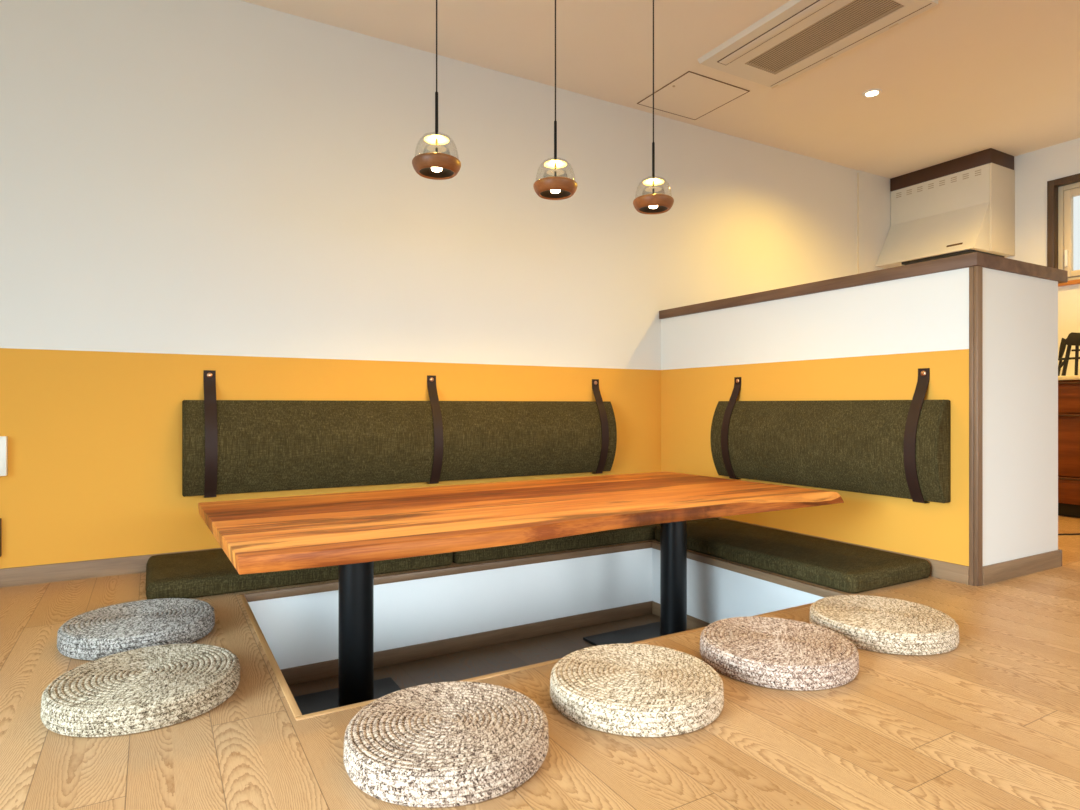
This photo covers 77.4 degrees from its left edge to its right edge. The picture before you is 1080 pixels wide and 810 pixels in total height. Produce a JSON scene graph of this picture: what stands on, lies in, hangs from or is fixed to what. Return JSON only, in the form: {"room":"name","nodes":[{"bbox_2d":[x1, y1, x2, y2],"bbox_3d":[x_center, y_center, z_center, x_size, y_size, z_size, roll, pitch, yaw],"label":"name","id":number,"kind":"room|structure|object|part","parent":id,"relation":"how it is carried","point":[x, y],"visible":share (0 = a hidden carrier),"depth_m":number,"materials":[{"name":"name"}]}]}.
{"room":"cafe","nodes":[
{"label":"cafe","id":0,"kind":"room"},
{"bbox_2d":[0,0,857,568],"bbox_3d":[-0.251,-0.508,3.484,7.230,2.397,0.100,0,0,-30],"label":"wall","id":1,"kind":"structure","parent":0,"point":[232,188],"depth_m":2.96,"materials":[{"name":"paint"}]},
{"bbox_2d":[0,518,1,556],"bbox_3d":[-1.996,0.479,2.409,0.111,0.138,0.022,0,0,-30],"label":"wall outlet","id":2,"kind":"object","parent":1,"relation":"attached to","point":[0,518],"visible":1,"depth_m":2.43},
{"bbox_2d":[0,436,7,475],"bbox_3d":[-1.985,0.184,2.408,0.130,0.143,0.034,0,0,-30],"label":"wall switch","id":3,"kind":"object","parent":1,"relation":"attached to","point":[3,439],"visible":1,"depth_m":2.43,"materials":[{"name":"white plastic"}]},
{"bbox_2d":[0,548,221,587],"bbox_3d":[-1.319,0.627,2.805,4.700,0.066,0.011,0,0,-30],"label":"baseboard","id":4,"kind":"structure","parent":1,"relation":"attached to","point":[26,575],"depth_m":2.55,"materials":[{"name":"beige wood"}]},
{"bbox_2d":[203,370,217,497],"bbox_3d":[-1.341,0.118,2.742,0.045,0.521,0.098,0,0,-30],"label":"strap","id":5,"kind":"object","parent":1,"relation":"attached to","point":[210,404],"visible":1,"depth_m":2.72,"materials":[{"name":"brown leather"}]},
{"bbox_2d":[182,400,433,496],"bbox_3d":[-0.961,0.174,2.961,1.076,0.390,0.092,0,0,-30],"label":"cushion","id":6,"kind":"object","parent":5,"relation":"hanging from","point":[264,445],"visible":0.99,"depth_m":2.91,"materials":[{"name":"green fabric"}]},
{"bbox_2d":[427,375,442,483],"bbox_3d":[-0.502,0.118,3.225,0.045,0.521,0.098,0,0,-30],"label":"strap","id":7,"kind":"object","parent":1,"relation":"attached to","point":[431,380],"visible":1,"depth_m":3.20,"materials":[{"name":"brown leather"}]},
{"bbox_2d":[592,379,608,473],"bbox_3d":[0.332,0.118,3.705,0.045,0.521,0.098,0,0,-30],"label":"strap","id":8,"kind":"object","parent":1,"relation":"attached to","point":[595,382],"visible":1,"depth_m":3.68,"materials":[{"name":"brown leather"}]},
{"bbox_2d":[439,401,616,480],"bbox_3d":[-0.044,0.174,3.489,1.032,0.390,0.092,0,0,-30],"label":"cushion","id":9,"kind":"object","parent":8,"relation":"hanging from","point":[482,439],"visible":0.98,"depth_m":3.43,"materials":[{"name":"green fabric"}]},
{"bbox_2d":[857,173,858,273],"bbox_3d":[2.309,-1.014,4.895,0.007,1.347,0.009,0,0,-30],"label":"trim","id":10,"kind":"structure","parent":1,"relation":"attached to","point":[857,173],"depth_m":4.89,"materials":[{"name":"beige laminate"}]},
{"bbox_2d":[248,548,651,668],"bbox_3d":[-0.262,0.848,2.819,1.836,0.316,0.040,0,0,-30],"label":"wall","id":11,"kind":"structure","parent":0,"point":[299,630],"depth_m":2.76,"materials":[{"name":"white paint"}]},
{"bbox_2d":[239,595,301,716],"bbox_3d":[-0.772,0.673,1.881,0.016,0.033,1.050,0,0,-30],"label":"trim","id":12,"kind":"structure","parent":11,"relation":"attached to","point":[290,699],"depth_m":1.72,"materials":[{"name":"brown wood"}]},
{"bbox_2d":[239,541,652,601],"bbox_3d":[-0.249,0.673,2.796,1.836,0.028,0.014,0,0,-30],"label":"trim","id":13,"kind":"structure","parent":11,"relation":"attached to","point":[295,591],"depth_m":2.73,"materials":[{"name":"brown wood"}]},
{"bbox_2d":[280,601,651,684],"bbox_3d":[-0.250,0.976,2.798,1.836,0.060,0.009,0,0,-30],"label":"baseboard","id":14,"kind":"structure","parent":11,"relation":"attached to","point":[320,670],"depth_m":2.78,"materials":[{"name":"brown wood"}]},
{"bbox_2d":[288,614,689,696],"bbox_3d":[0.017,1.021,2.334,1.936,0.030,1.180,0,0,-30],"label":"floor","id":15,"kind":"structure","parent":0,"point":[457,666],"depth_m":2.65,"materials":[{"name":"brown wood"}]},
{"bbox_2d":[198,472,843,714],"bbox_3d":[0.002,0.668,2.406,2.136,0.676,1.024,0,0,-30],"label":"table","id":16,"kind":"object","parent":15,"relation":"on","point":[351,531],"visible":0.81,"depth_m":2.07,"materials":[{"name":"brown wood"}]},
{"bbox_3d":[-0.563,1.000,2.067,0.426,0.012,0.675,0,0,-30],"label":"plate","id":17,"kind":"part","parent":16,"relation":"part of","materials":[{"name":"black metal"}]},
{"bbox_3d":[0.537,1.000,2.700,0.426,0.012,0.675,0,0,-30],"label":"plate","id":18,"kind":"part","parent":16,"relation":"part of","materials":[{"name":"black metal"}]},
{"bbox_2d":[0,515,1079,809],"bbox_3d":[1.321,0.675,0.754,7.230,0.030,6.200,0,0,-30],"label":"floor","id":19,"kind":"structure","parent":0,"point":[991,721],"depth_m":1.34,"materials":[{"name":"brown wood"}]},
{"bbox_2d":[57,598,214,660],"bbox_3d":[-1.143,0.630,1.927,0.387,0.059,0.387,0,0,29],"label":"floor cushion","id":20,"kind":"object","parent":19,"relation":"on","point":[98,633],"visible":0.99,"depth_m":1.85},
{"bbox_2d":[40,643,239,736],"bbox_3d":[-0.889,0.630,1.524,0.387,0.059,0.387,0,0,-17],"label":"floor cushion","id":21,"kind":"object","parent":19,"relation":"on","point":[144,689],"visible":1,"depth_m":1.44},
{"bbox_2d":[145,549,452,599],"bbox_3d":[-0.950,0.624,2.717,1.103,0.069,0.510,0,0,-30],"label":"seat cushion","id":22,"kind":"object","parent":19,"relation":"on","point":[194,574],"visible":0.58,"depth_m":2.43,"materials":[{"name":"green fabric"}]},
{"bbox_2d":[343,681,548,807],"bbox_3d":[-0.178,0.630,1.291,0.387,0.059,0.387,0,0,22],"label":"floor cushion","id":23,"kind":"object","parent":19,"relation":"on","point":[452,743],"visible":1,"depth_m":1.20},
{"bbox_2d":[452,518,718,563],"bbox_3d":[0.181,0.624,3.368,1.511,0.069,0.510,0,0,-30],"label":"seat cushion","id":24,"kind":"object","parent":19,"relation":"on","point":[639,533],"visible":0.25,"depth_m":3.04,"materials":[{"name":"green fabric"}]},
{"bbox_2d":[550,643,723,736],"bbox_3d":[0.214,0.630,1.523,0.387,0.059,0.387,0,0,-30],"label":"floor cushion","id":25,"kind":"object","parent":19,"relation":"on","point":[626,689],"visible":1,"depth_m":1.43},
{"bbox_2d":[700,616,858,690],"bbox_3d":[0.611,0.630,1.742,0.387,0.059,0.387,0,0,14],"label":"floor cushion","id":26,"kind":"object","parent":19,"relation":"on","point":[769,652],"visible":1,"depth_m":1.65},
{"bbox_2d":[654,520,930,592],"bbox_3d":[1.026,0.624,2.929,0.489,0.069,1.094,0,0,-30],"label":"seat cushion","id":27,"kind":"object","parent":19,"relation":"on","point":[849,568],"visible":0.98,"depth_m":2.66,"materials":[{"name":"green fabric"}]},
{"bbox_2d":[809,595,958,654],"bbox_3d":[0.994,0.630,1.961,0.387,0.059,0.387,0,0,-37],"label":"floor cushion","id":28,"kind":"object","parent":19,"relation":"on","point":[871,623],"visible":0.99,"depth_m":1.86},
{"bbox_2d":[1058,380,1079,517],"bbox_3d":[3.378,0.258,3.912,0.511,0.805,0.900,0,0,-30],"label":"base cabinet","id":29,"kind":"object","parent":19,"relation":"on","point":[1068,390],"visible":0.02,"depth_m":3.94,"materials":[{"name":"brown wood"}]},
{"bbox_2d":[1058,375,1079,380],"bbox_3d":[3.378,-0.159,3.912,0.511,0.025,0.940,0,0,-30],"label":"countertop","id":30,"kind":"structure","parent":29,"relation":"on","point":[1074,377],"depth_m":3.92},
{"bbox_2d":[1058,332,1079,375],"bbox_3d":[3.205,-0.305,4.072,0.066,0.259,0.192,0,0,-30],"label":"dish rack","id":31,"kind":"object","parent":30,"relation":"on","point":[1073,339],"visible":0.91,"depth_m":4.06,"materials":[{"name":"black metal"}]},
{"bbox_3d":[3.203,-0.348,4.125,0.015,0.128,0.049,0,0,-30],"label":"frame","id":32,"kind":"part","parent":31,"relation":"part of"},
{"bbox_3d":[3.190,-0.270,4.082,0.022,0.189,0.054,0,0,-30],"label":"rod","id":33,"kind":"part","parent":31,"relation":"part of","materials":[{"name":"black metal"}]},
{"bbox_3d":[3.202,-0.281,4.071,0.014,0.016,0.192,0,0,-30],"label":"rod","id":34,"kind":"part","parent":31,"relation":"part of","materials":[{"name":"black metal"}]},
{"bbox_3d":[3.215,-0.267,4.038,0.018,0.179,0.024,0,0,-30],"label":"rod","id":35,"kind":"part","parent":31,"relation":"part of","materials":[{"name":"black metal"}]},
{"bbox_3d":[3.176,-0.044,3.795,0.019,0.181,0.896,0,0,-30],"label":"drawer","id":36,"kind":"part","parent":29,"relation":"part of","materials":[{"name":"brown wood"}]},
{"bbox_3d":[3.162,-0.127,3.787,0.012,0.010,0.860,0,0,-30],"label":"handle","id":37,"kind":"part","parent":29,"relation":"part of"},
{"bbox_3d":[3.176,0.235,3.795,0.019,0.362,0.896,0,0,-30],"label":"drawer","id":38,"kind":"part","parent":29,"relation":"part of","materials":[{"name":"brown wood"}]},
{"bbox_3d":[3.162,0.062,3.787,0.012,0.010,0.860,0,0,-30],"label":"handle","id":39,"kind":"part","parent":29,"relation":"part of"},
{"bbox_3d":[3.176,0.499,3.795,0.019,0.151,0.896,0,0,-30],"label":"drawer","id":40,"kind":"part","parent":29,"relation":"part of","materials":[{"name":"brown wood"}]},
{"bbox_3d":[3.162,0.432,3.787,0.012,0.010,0.860,0,0,-30],"label":"handle","id":41,"kind":"part","parent":29,"relation":"part of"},
{"bbox_2d":[1058,533,1079,534],"bbox_3d":[2.733,0.656,3.418,0.861,0.008,0.042,0,0,-11],"label":"power cable","id":42,"kind":"object","parent":19,"relation":"on","point":[1064,533],"visible":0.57,"depth_m":3.42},
{"bbox_2d":[241,0,1079,178],"bbox_3d":[1.321,-1.757,0.754,7.430,0.100,6.400,0,0,-30],"label":"ceiling","id":43,"kind":"structure","parent":0,"point":[956,78],"depth_m":3.34,"materials":[{"name":"paint"}]},
{"bbox_2d":[412,0,460,179],"bbox_3d":[-0.352,-1.248,2.295,0.166,0.919,0.166,0,0,-30],"label":"pendant lamp","id":44,"kind":"object","parent":43,"relation":"hanging from","point":[435,165],"visible":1,"depth_m":2.29,"materials":[{"name":"brown wood"}]},
{"bbox_3d":[-0.352,-0.810,2.295,0.166,0.044,0.166,0,0,-30],"label":"lamp shade","id":45,"kind":"part","parent":44,"relation":"part of","materials":[{"name":"brown wood"}]},
{"bbox_3d":[-0.352,-0.949,2.295,0.011,0.234,0.011,0,0,-30],"label":"stem","id":46,"kind":"part","parent":44,"relation":"part of","materials":[{"name":"black metal"}]},
{"bbox_2d":[427,145,445,152],"bbox_3d":[-0.352,-0.875,2.295,0.066,0.006,0.066,0,0,-30],"label":"diffuser","id":47,"kind":"object","parent":44,"relation":"attached to","point":[432,148],"depth_m":2.29,"materials":[{"name":"beige"}]},
{"bbox_2d":[424,135,448,144],"bbox_3d":[-0.352,-0.906,2.295,0.084,0.006,0.084,0,0,-30],"label":"diffuser","id":48,"kind":"object","parent":44,"relation":"attached to","point":[432,139],"depth_m":2.29,"materials":[{"name":"beige glass"}]},
{"bbox_3d":[-0.352,-1.379,2.295,0.005,0.632,0.005,0,0,38],"label":"cord","id":49,"kind":"part","parent":44,"relation":"part of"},
{"bbox_3d":[-0.352,-0.802,2.295,0.036,0.013,0.036,0,0,-30],"label":"bulb","id":50,"kind":"part","parent":44,"relation":"part of","materials":[{"name":"white glass"}]},
{"bbox_2d":[533,0,577,199],"bbox_3d":[0.058,-1.248,2.531,0.166,0.918,0.166,0,0,-30],"label":"pendant lamp","id":51,"kind":"object","parent":43,"relation":"hanging from","point":[549,188],"visible":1,"depth_m":2.53,"materials":[{"name":"brown"}]},
{"bbox_3d":[0.058,-0.811,2.531,0.166,0.044,0.166,0,0,-30],"label":"lamp shade","id":52,"kind":"part","parent":51,"relation":"part of","materials":[{"name":"brown wood"}]},
{"bbox_3d":[0.058,-0.950,2.531,0.011,0.234,0.011,0,0,-30],"label":"stem","id":53,"kind":"part","parent":51,"relation":"part of","materials":[{"name":"black metal"}]},
{"bbox_2d":[547,169,563,175],"bbox_3d":[0.058,-0.876,2.531,0.066,0.006,0.066,0,0,-30],"label":"diffuser","id":54,"kind":"object","parent":51,"relation":"attached to","point":[554,172],"depth_m":2.53,"materials":[{"name":"beige"}]},
{"bbox_2d":[544,160,566,167],"bbox_3d":[0.058,-0.907,2.531,0.084,0.006,0.084,0,0,-30],"label":"diffuser","id":55,"kind":"object","parent":51,"relation":"attached to","point":[552,163],"depth_m":2.53,"materials":[{"name":"beige glass"}]},
{"bbox_3d":[0.058,-1.379,2.531,0.005,0.631,0.005,0,0,-7],"label":"cord","id":56,"kind":"part","parent":51,"relation":"part of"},
{"bbox_2d":[633,0,673,213],"bbox_3d":[0.465,-1.254,2.766,0.166,0.907,0.166,0,0,-30],"label":"pendant lamp","id":57,"kind":"object","parent":43,"relation":"hanging from","point":[652,203],"visible":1,"depth_m":2.76,"materials":[{"name":"brown"}]},
{"bbox_3d":[0.465,-0.822,2.766,0.166,0.044,0.166,0,0,-30],"label":"lamp shade","id":58,"kind":"part","parent":57,"relation":"part of","materials":[{"name":"brown wood"}]},
{"bbox_3d":[0.465,-0.961,2.766,0.011,0.234,0.011,0,0,-30],"label":"stem","id":59,"kind":"part","parent":57,"relation":"part of","materials":[{"name":"black metal"}]},
{"bbox_2d":[645,187,661,191],"bbox_3d":[0.465,-0.887,2.766,0.066,0.006,0.066,0,0,-30],"label":"diffuser","id":60,"kind":"object","parent":57,"relation":"attached to","point":[651,189],"depth_m":2.77,"materials":[{"name":"beige"}]},
{"bbox_2d":[643,178,663,184],"bbox_3d":[0.465,-0.918,2.766,0.084,0.006,0.084,0,0,-30],"label":"diffuser","id":61,"kind":"object","parent":57,"relation":"attached to","point":[654,181],"depth_m":2.77,"materials":[{"name":"beige"}]},
{"bbox_3d":[0.465,-1.385,2.766,0.005,0.620,0.005,0,0,-7],"label":"cord","id":62,"kind":"part","parent":57,"relation":"part of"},
{"bbox_2d":[637,71,749,119],"bbox_3d":[0.844,-1.704,3.737,0.438,0.006,0.428,0,0,-30],"label":"ceiling hatch","id":63,"kind":"object","parent":43,"relation":"attached to","point":[692,95],"visible":1,"depth_m":3.72,"materials":[{"name":"paper"}]},
{"bbox_2d":[697,0,937,87],"bbox_3d":[1.228,-1.696,3.085,0.539,0.022,0.872,0,0,-30],"label":"air conditioner","id":64,"kind":"object","parent":43,"relation":"attached to","point":[798,36],"visible":1,"depth_m":3.09,"materials":[{"name":"white plastic"}]},
{"bbox_2d":[745,0,902,73],"bbox_3d":[1.278,-1.698,3.095,0.224,0.016,0.684,0,0,-30],"label":"grille","id":65,"kind":"object","parent":64,"relation":"attached to","point":[849,19],"depth_m":3.07,"materials":[{"name":"beige plastic"}]},
{"bbox_2d":[862,89,881,97],"bbox_3d":[1.816,-1.704,3.686,0.100,0.006,0.100,0,0,-30],"label":"recessed light","id":66,"kind":"object","parent":43,"relation":"in","point":[870,93],"visible":1,"depth_m":3.69,"materials":[{"name":"white plastic"}]},
{"bbox_2d":[652,548,823,623],"bbox_3d":[0.830,0.848,2.802,0.040,0.316,1.080,0,0,-30],"label":"wall","id":67,"kind":"structure","parent":0,"point":[714,593],"depth_m":2.84,"materials":[{"name":"white paint"}]},
{"bbox_2d":[295,603,812,720],"bbox_3d":[0.276,0.673,1.870,1.822,0.033,0.016,0,0,-30],"label":"trim","id":68,"kind":"structure","parent":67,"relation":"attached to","point":[355,705],"depth_m":1.68,"materials":[{"name":"brown wood"}]},
{"bbox_2d":[652,601,709,629],"bbox_3d":[0.811,0.976,2.786,0.009,0.060,1.070,0,0,-30],"label":"baseboard","id":69,"kind":"structure","parent":67,"relation":"attached to","point":[692,622],"depth_m":3.02,"materials":[{"name":"beige wood"}]},
{"bbox_2d":[652,542,847,597],"bbox_3d":[0.806,0.674,2.789,0.014,0.030,1.050,0,0,-30],"label":"trim","id":70,"kind":"structure","parent":67,"relation":"attached to","point":[812,589],"depth_m":2.65,"materials":[{"name":"beige wood"}]},
{"bbox_2d":[661,267,1057,584],"bbox_3d":[1.416,0.076,3.372,0.628,1.167,1.758,0,0,-30],"label":"wall","id":71,"kind":"structure","parent":0,"point":[869,341],"depth_m":2.73,"materials":[{"name":"paint"}]},
{"bbox_2d":[721,377,740,478],"bbox_3d":[0.974,0.118,3.433,0.098,0.521,0.045,0,0,-30],"label":"strap","id":72,"kind":"object","parent":71,"relation":"attached to","point":[737,380],"visible":1,"depth_m":3.42,"materials":[{"name":"brown leather"}]},
{"bbox_2d":[659,252,1067,318],"bbox_3d":[1.442,-0.531,3.381,0.692,0.049,1.768,0,0,-30],"label":"trim","id":73,"kind":"structure","parent":71,"relation":"attached to","point":[984,260],"depth_m":2.77,"materials":[{"name":"brown wood"}]},
{"bbox_2d":[903,368,929,502],"bbox_3d":[1.453,0.118,2.600,0.098,0.521,0.045,0,0,-30],"label":"strap","id":74,"kind":"object","parent":71,"relation":"attached to","point":[923,373],"visible":1,"depth_m":2.59,"materials":[{"name":"brown leather"}]},
{"bbox_2d":[710,400,950,502],"bbox_3d":[1.213,0.174,3.018,0.092,0.390,1.168,0,0,-30],"label":"cushion","id":75,"kind":"object","parent":74,"relation":"hanging from","point":[844,445],"visible":0.99,"depth_m":2.86,"materials":[{"name":"green fabric"}]},
{"bbox_2d":[969,266,982,585],"bbox_3d":[1.597,0.076,2.470,0.036,1.167,0.030,0,0,-30],"label":"trim","id":76,"kind":"structure","parent":71,"relation":"attached to","point":[975,272],"depth_m":2.46,"materials":[{"name":"beige wood"}]},
{"bbox_2d":[983,550,1060,585],"bbox_3d":[1.874,0.627,2.615,0.589,0.066,0.011,0,0,-30],"label":"baseboard","id":77,"kind":"structure","parent":71,"relation":"attached to","point":[993,573],"depth_m":2.60,"materials":[{"name":"beige wood"}]},
{"bbox_2d":[858,170,890,273],"bbox_3d":[2.610,-0.523,5.070,0.690,2.367,0.006,0,0,-30],"label":"wall","id":78,"kind":"structure","parent":0,"point":[874,190],"depth_m":4.98,"materials":[{"name":"white paint"}]},
{"bbox_2d":[1005,138,1079,375],"bbox_3d":[4.506,-0.523,2.588,0.120,2.367,6.200,0,0,-30],"label":"wall","id":79,"kind":"structure","parent":0,"point":[1033,169],"depth_m":4.49,"materials":[{"name":"white paint"}]},
{"bbox_2d":[875,148,1014,267],"bbox_3d":[2.872,-1.357,4.809,0.496,0.698,0.704,0,0,-30],"label":"range hood","id":80,"kind":"object","parent":79,"relation":"attached to","point":[965,204],"visible":0.95,"depth_m":4.64,"materials":[{"name":"beige metal"}]},
{"bbox_3d":[2.780,-1.073,4.519,0.010,0.013,0.104,0,0,-30],"label":"handle","id":81,"kind":"part","parent":80,"relation":"part of","materials":[{"name":"brown metal"}]},
{"bbox_3d":[3.127,-1.317,4.556,0.302,0.586,0.012,0,0,-30],"label":"panel","id":82,"kind":"part","parent":80,"relation":"part of","materials":[{"name":"white metal"}]},
{"bbox_2d":[1047,173,1079,286],"bbox_3d":[3.653,-1.123,4.004,0.115,0.707,1.079,0,0,-30],"label":"window","id":83,"kind":"structure","parent":79,"relation":"in","point":[1061,192],"depth_m":4.42,"materials":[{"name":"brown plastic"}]},
{"bbox_3d":[3.425,-0.955,4.387,0.018,0.110,0.016,0,0,-30],"label":"handle","id":84,"kind":"part","parent":83,"relation":"part of","materials":[{"name":"white plastic"}]},
{"bbox_3d":[3.642,-0.787,3.998,0.090,0.026,1.079,0,0,-30],"label":"sill","id":85,"kind":"part","parent":83,"relation":"part of","materials":[{"name":"brown wood"}]},
{"bbox_3d":[3.683,-1.119,4.021,0.045,0.637,0.999,0,0,-30],"label":"frame","id":86,"kind":"part","parent":83,"relation":"part of","materials":[{"name":"beige wood"}]},
{"bbox_3d":[3.673,-1.116,4.015,0.040,0.568,0.929,0,0,-30],"label":"sash","id":87,"kind":"part","parent":83,"relation":"part of","materials":[{"name":"beige wood"}]}
]}

